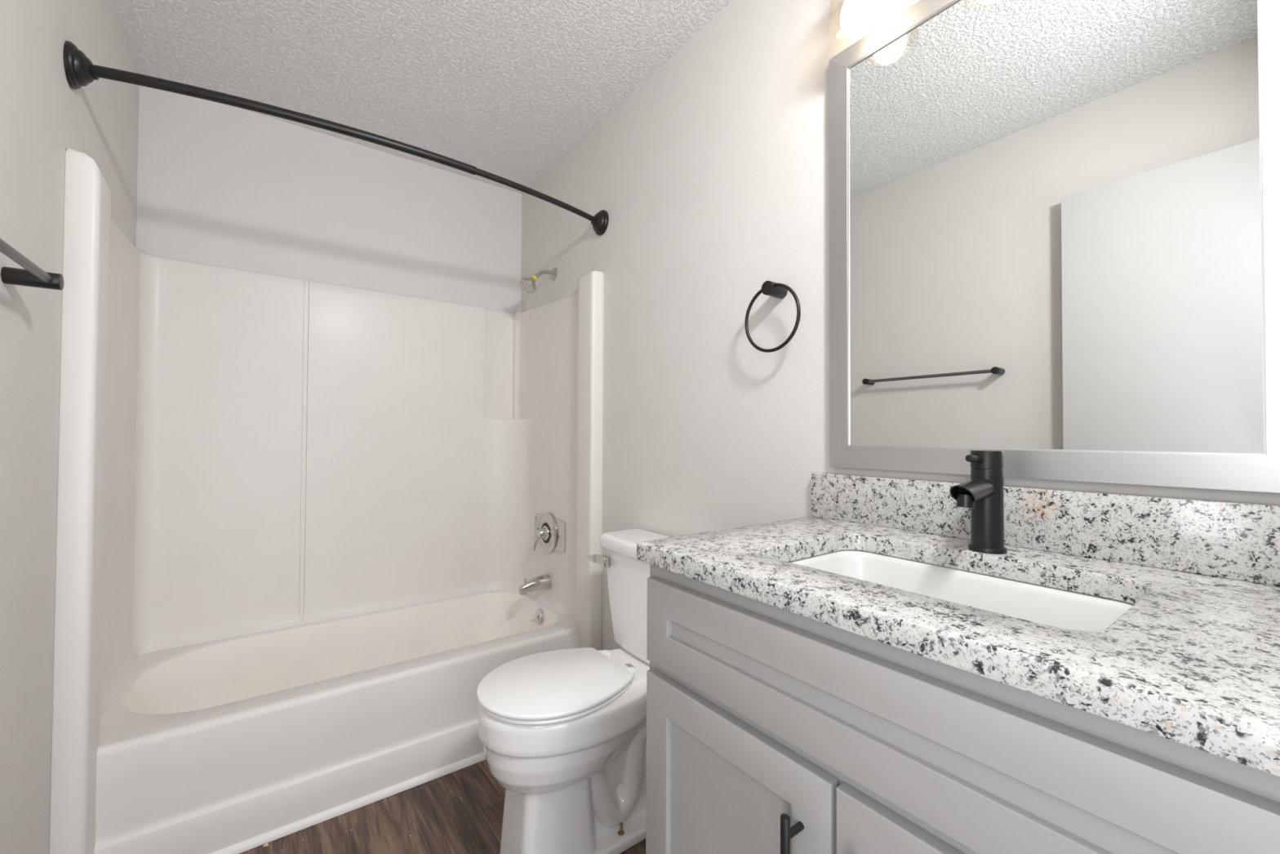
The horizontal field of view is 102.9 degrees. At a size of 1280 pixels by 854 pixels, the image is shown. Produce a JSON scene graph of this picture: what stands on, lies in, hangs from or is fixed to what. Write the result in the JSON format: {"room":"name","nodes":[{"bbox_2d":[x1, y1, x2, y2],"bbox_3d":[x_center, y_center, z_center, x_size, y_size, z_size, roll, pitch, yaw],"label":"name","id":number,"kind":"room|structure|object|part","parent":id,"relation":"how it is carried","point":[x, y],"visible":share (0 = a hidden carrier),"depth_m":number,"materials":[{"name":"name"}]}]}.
{"room":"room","nodes":[
{"label":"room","id":0,"kind":"room"},
{"bbox_2d":[0,0,139,853],"bbox_3d":[-1.080,-0.060,0.708,0.120,2.528,3.100,1,-1,-37],"label":"wall","id":1,"kind":"structure","parent":0,"point":[42,116],"depth_m":1.08,"materials":[{"name":"paint"}]},
{"bbox_2d":[0,238,63,290],"bbox_3d":[-0.969,-0.283,0.725,0.072,0.031,0.625,1,-1,-37],"label":"towel bar","id":2,"kind":"object","parent":1,"relation":"attached to","point":[33,276],"visible":1,"depth_m":0.94,"materials":[{"name":"black metal"}]},
{"bbox_3d":[-1.145,-0.280,0.963,0.072,0.031,0.031,1,-1,-37],"label":"post","id":3,"kind":"part","parent":2,"relation":"part of","materials":[{"name":"black metal"}]},
{"bbox_2d":[136,85,521,312],"bbox_3d":[-1.307,-0.034,2.394,1.524,2.528,0.120,1,-1,-37],"label":"wall","id":4,"kind":"structure","parent":0,"point":[219,184],"depth_m":2.24,"materials":[{"name":"paint"}]},
{"bbox_2d":[208,751,485,853],"bbox_3d":[-0.823,1.208,1.700,1.401,0.025,0.016,1,-1,-37],"label":"trim","id":5,"kind":"structure","parent":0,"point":[260,839],"depth_m":1.61,"materials":[{"name":"paint"}]},
{"bbox_2d":[112,0,733,194],"bbox_3d":[-0.413,-1.342,1.218,1.764,0.060,3.100,1,-1,-37],"label":"ceiling","id":6,"kind":"structure","parent":0,"point":[506,89],"depth_m":1.81,"materials":[{"name":"white paint"}]},
{"bbox_2d":[238,759,645,853],"bbox_3d":[-0.194,1.242,0.864,1.764,0.060,3.880,1,-1,-37],"label":"floor","id":7,"kind":"structure","parent":0,"point":[437,820],"depth_m":1.56,"materials":[{"name":"brown wood"}]},
{"bbox_2d":[48,147,604,853],"bbox_3d":[-1.019,0.286,1.998,1.523,1.878,0.853,1,-1,-37],"label":"shower","id":8,"kind":"object","parent":7,"relation":"on","point":[295,532],"visible":0.88,"depth_m":2.02,"materials":[{"name":"white plastic"}]},
{"bbox_3d":[-1.649,0.085,1.618,0.053,1.486,0.717,1,-1,-37],"label":"panel","id":9,"kind":"part","parent":8,"relation":"part of","materials":[{"name":"white plastic"}]},
{"bbox_3d":[-1.244,0.104,2.298,1.455,1.474,0.106,1,-1,-37],"label":"panel","id":10,"kind":"part","parent":8,"relation":"part of","materials":[{"name":"white plastic"}]},
{"bbox_2d":[124,592,558,714],"bbox_3d":[-1.058,0.987,2.041,1.408,0.283,0.604,1,-1,-37],"label":"basin","id":11,"kind":"object","parent":8,"relation":"in","point":[184,678],"depth_m":2.17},
{"bbox_2d":[518,573,551,595],"bbox_3d":[-0.503,0.745,2.414,0.145,0.075,0.064,1,-1,-37],"label":"tub spout","id":12,"kind":"object","parent":8,"relation":"attached to","point":[541,582],"visible":1,"depth_m":2.40,"materials":[{"name":"silver metal"}]},
{"bbox_3d":[-0.481,0.902,2.429,0.024,0.071,0.072,1,-1,-37],"label":"overflow plate","id":13,"kind":"part","parent":8,"relation":"part of","materials":[{"name":"silver metal"}]},
{"bbox_3d":[-0.492,0.111,2.502,0.082,1.474,0.673,1,-1,-37],"label":"panel","id":14,"kind":"part","parent":8,"relation":"part of","materials":[{"name":"white plastic"}]},
{"bbox_2d":[533,513,565,552],"bbox_3d":[-0.381,0.486,2.316,0.074,0.189,0.315,1,-1,-37],"label":"shower valve","id":15,"kind":"object","parent":8,"relation":"attached to","point":[550,531],"visible":1,"depth_m":2.28,"materials":[{"name":"silver metal"}]},
{"bbox_3d":[-0.486,0.541,2.419,0.044,0.084,0.020,0,-1,8],"label":"lever","id":16,"kind":"part","parent":15,"relation":"part of","materials":[{"name":"silver metal"}]},
{"bbox_2d":[476,528,671,853],"bbox_3d":[-0.159,0.795,1.532,0.659,0.856,0.448,1,-1,-37],"label":"toilet","id":17,"kind":"object","parent":7,"relation":"on","point":[563,731],"visible":0.77,"depth_m":1.40,"materials":[{"name":"white ceramic"}]},
{"bbox_3d":[-0.250,0.723,1.453,0.415,0.014,0.370,1,-1,-37],"label":"lid","id":18,"kind":"part","parent":17,"relation":"part of","materials":[{"name":"white plastic"}]},
{"bbox_3d":[-0.250,0.739,1.453,0.402,0.012,0.362,1,-1,-37],"label":"seat","id":19,"kind":"part","parent":17,"relation":"part of","materials":[{"name":"white plastic"}]},
{"bbox_3d":[-0.159,0.983,1.517,0.644,0.478,0.376,1,-1,-37],"label":"bowl","id":20,"kind":"part","parent":17,"relation":"part of","materials":[{"name":"white ceramic"}]},
{"bbox_3d":[-0.145,0.459,1.767,0.101,0.037,0.030,-1,-1,42],"label":"flush lever","id":21,"kind":"part","parent":17,"relation":"part of","materials":[{"name":"silver metal"}]},
{"bbox_3d":[0.042,0.582,1.671,0.165,0.324,0.400,1,-1,-37],"label":"tank","id":22,"kind":"part","parent":17,"relation":"part of","materials":[{"name":"white ceramic"}]},
{"bbox_3d":[0.041,0.394,1.673,0.183,0.048,0.428,1,-1,-37],"label":"tank lid","id":23,"kind":"part","parent":17,"relation":"part of","materials":[{"name":"white ceramic"}]},
{"bbox_2d":[645,564,1279,853],"bbox_3d":[0.448,0.733,0.786,0.597,0.962,0.804,1,-1,-37],"label":"vanity cabinet","id":24,"kind":"object","parent":7,"relation":"on","point":[771,729],"visible":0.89,"depth_m":0.59,"materials":[{"name":"grey paint"}]},
{"bbox_3d":[0.131,0.776,0.793,0.018,0.652,0.382,1,-1,-37],"label":"door","id":25,"kind":"part","parent":24,"relation":"part of","materials":[{"name":"grey paint"}]},
{"bbox_3d":[0.197,0.579,0.661,0.040,0.160,0.012,1,-1,-37],"label":"handle","id":26,"kind":"part","parent":24,"relation":"part of","materials":[{"name":"black metal"}]},
{"bbox_3d":[0.362,0.772,0.482,0.018,0.652,0.380,1,-1,-37],"label":"door","id":27,"kind":"part","parent":24,"relation":"part of","materials":[{"name":"grey paint"}]},
{"bbox_2d":[636,472,1279,776],"bbox_3d":[0.467,0.179,0.800,0.566,0.143,0.830,1,-1,-37],"label":"countertop","id":28,"kind":"structure","parent":24,"relation":"on","point":[1194,662],"depth_m":0.70,"materials":[{"name":"stone"}]},
{"bbox_2d":[789,549,1134,631],"bbox_3d":[0.452,0.318,0.795,0.367,0.133,0.510,1,-1,-37],"label":"sink","id":29,"kind":"object","parent":28,"relation":"in","point":[1042,604],"visible":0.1,"depth_m":0.87,"materials":[{"name":"white ceramic"}]},
{"bbox_2d":[949,450,1007,554],"bbox_3d":[0.581,0.130,0.880,0.148,0.178,0.057,1,-1,-37],"label":"faucet","id":30,"kind":"object","parent":28,"relation":"on","point":[984,494],"visible":1,"depth_m":0.88,"materials":[{"name":"black metal"}]},
{"bbox_3d":[0.565,0.109,0.868,0.109,0.042,0.036,1,-1,-37],"label":"spout","id":31,"kind":"part","parent":30,"relation":"part of","materials":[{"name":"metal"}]},
{"bbox_3d":[0.584,0.056,0.888,0.043,0.016,0.012,1,-1,-31],"label":"lever","id":32,"kind":"part","parent":30,"relation":"part of","materials":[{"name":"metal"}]},
{"bbox_2d":[520,0,1279,649],"bbox_3d":[0.241,-0.037,1.687,0.120,2.528,3.100,1,-1,-37],"label":"wall","id":33,"kind":"structure","parent":0,"point":[711,177],"depth_m":1.60,"materials":[{"name":"paint"}]},
{"bbox_2d":[63,40,608,235],"bbox_3d":[-0.751,-0.868,1.663,1.523,0.102,0.170,1,-1,-37],"label":"curtain rod","id":34,"kind":"object","parent":33,"relation":"attached to","point":[80,71],"visible":1,"depth_m":1.40,"materials":[{"name":"black metal"}]},
{"bbox_3d":[-0.951,-0.872,1.469,0.943,0.026,0.069,1,-1,-30],"label":"rod","id":35,"kind":"part","parent":34,"relation":"part of","materials":[{"name":"black metal"}]},
{"bbox_3d":[-0.372,-0.862,1.913,0.040,0.022,0.589,-1,-1,43],"label":"rod","id":36,"kind":"part","parent":34,"relation":"part of","materials":[{"name":"black metal"}]},
{"bbox_2d":[519,267,556,293],"bbox_3d":[-0.490,-0.708,2.440,0.174,0.145,0.084,1,-1,-37],"label":"shower head","id":37,"kind":"object","parent":33,"relation":"attached to","point":[528,285],"visible":1,"depth_m":2.42,"materials":[{"name":"silver metal"}]},
{"bbox_3d":[-0.465,-0.732,2.460,0.107,0.058,0.019,1,-1,-37],"label":"arm","id":38,"kind":"part","parent":37,"relation":"part of","materials":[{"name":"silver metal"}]},
{"bbox_2d":[744,280,800,352],"bbox_3d":[0.365,-0.293,1.368,0.066,0.190,0.182,1,-1,-37],"label":"towel ring","id":39,"kind":"object","parent":33,"relation":"attached to","point":[780,291],"visible":1,"depth_m":1.35,"materials":[{"name":"black metal"}]},
{"bbox_3d":[0.362,-0.369,1.374,0.066,0.037,0.037,1,-1,-37],"label":"post","id":40,"kind":"part","parent":39,"relation":"part of","materials":[{"name":"black metal"}]},
{"bbox_2d":[840,0,875,38],"bbox_3d":[0.624,-1.022,0.968,0.146,0.292,0.556,1,-1,-37],"label":"vanity light","id":41,"kind":"object","parent":33,"relation":"attached to","point":[857,17],"visible":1,"depth_m":1.11,"materials":[{"name":"white glass"}]},
{"bbox_2d":[811,472,1279,586],"bbox_3d":[0.687,0.166,0.962,0.020,0.109,0.828,1,-1,-37],"label":"backsplash","id":42,"kind":"structure","parent":33,"relation":"attached to","point":[1235,540],"depth_m":0.85,"materials":[{"name":"stone"}]},
{"bbox_2d":[828,0,1279,493],"bbox_3d":[0.688,-0.411,0.969,0.019,1.010,0.731,1,-1,-37],"label":"wall mirror","id":43,"kind":"object","parent":33,"relation":"attached to","point":[1055,224],"visible":0.98,"depth_m":0.89,"materials":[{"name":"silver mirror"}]},
{"bbox_3d":[0.691,-0.889,0.977,0.019,0.054,0.731,1,-1,-37],"label":"frame rail","id":44,"kind":"part","parent":43,"relation":"part of","materials":[{"name":"silver metal"}]},
{"bbox_3d":[0.686,0.067,0.962,0.019,0.054,0.731,1,-1,-37],"label":"frame rail","id":45,"kind":"part","parent":43,"relation":"part of","materials":[{"name":"silver metal"}]}
]}

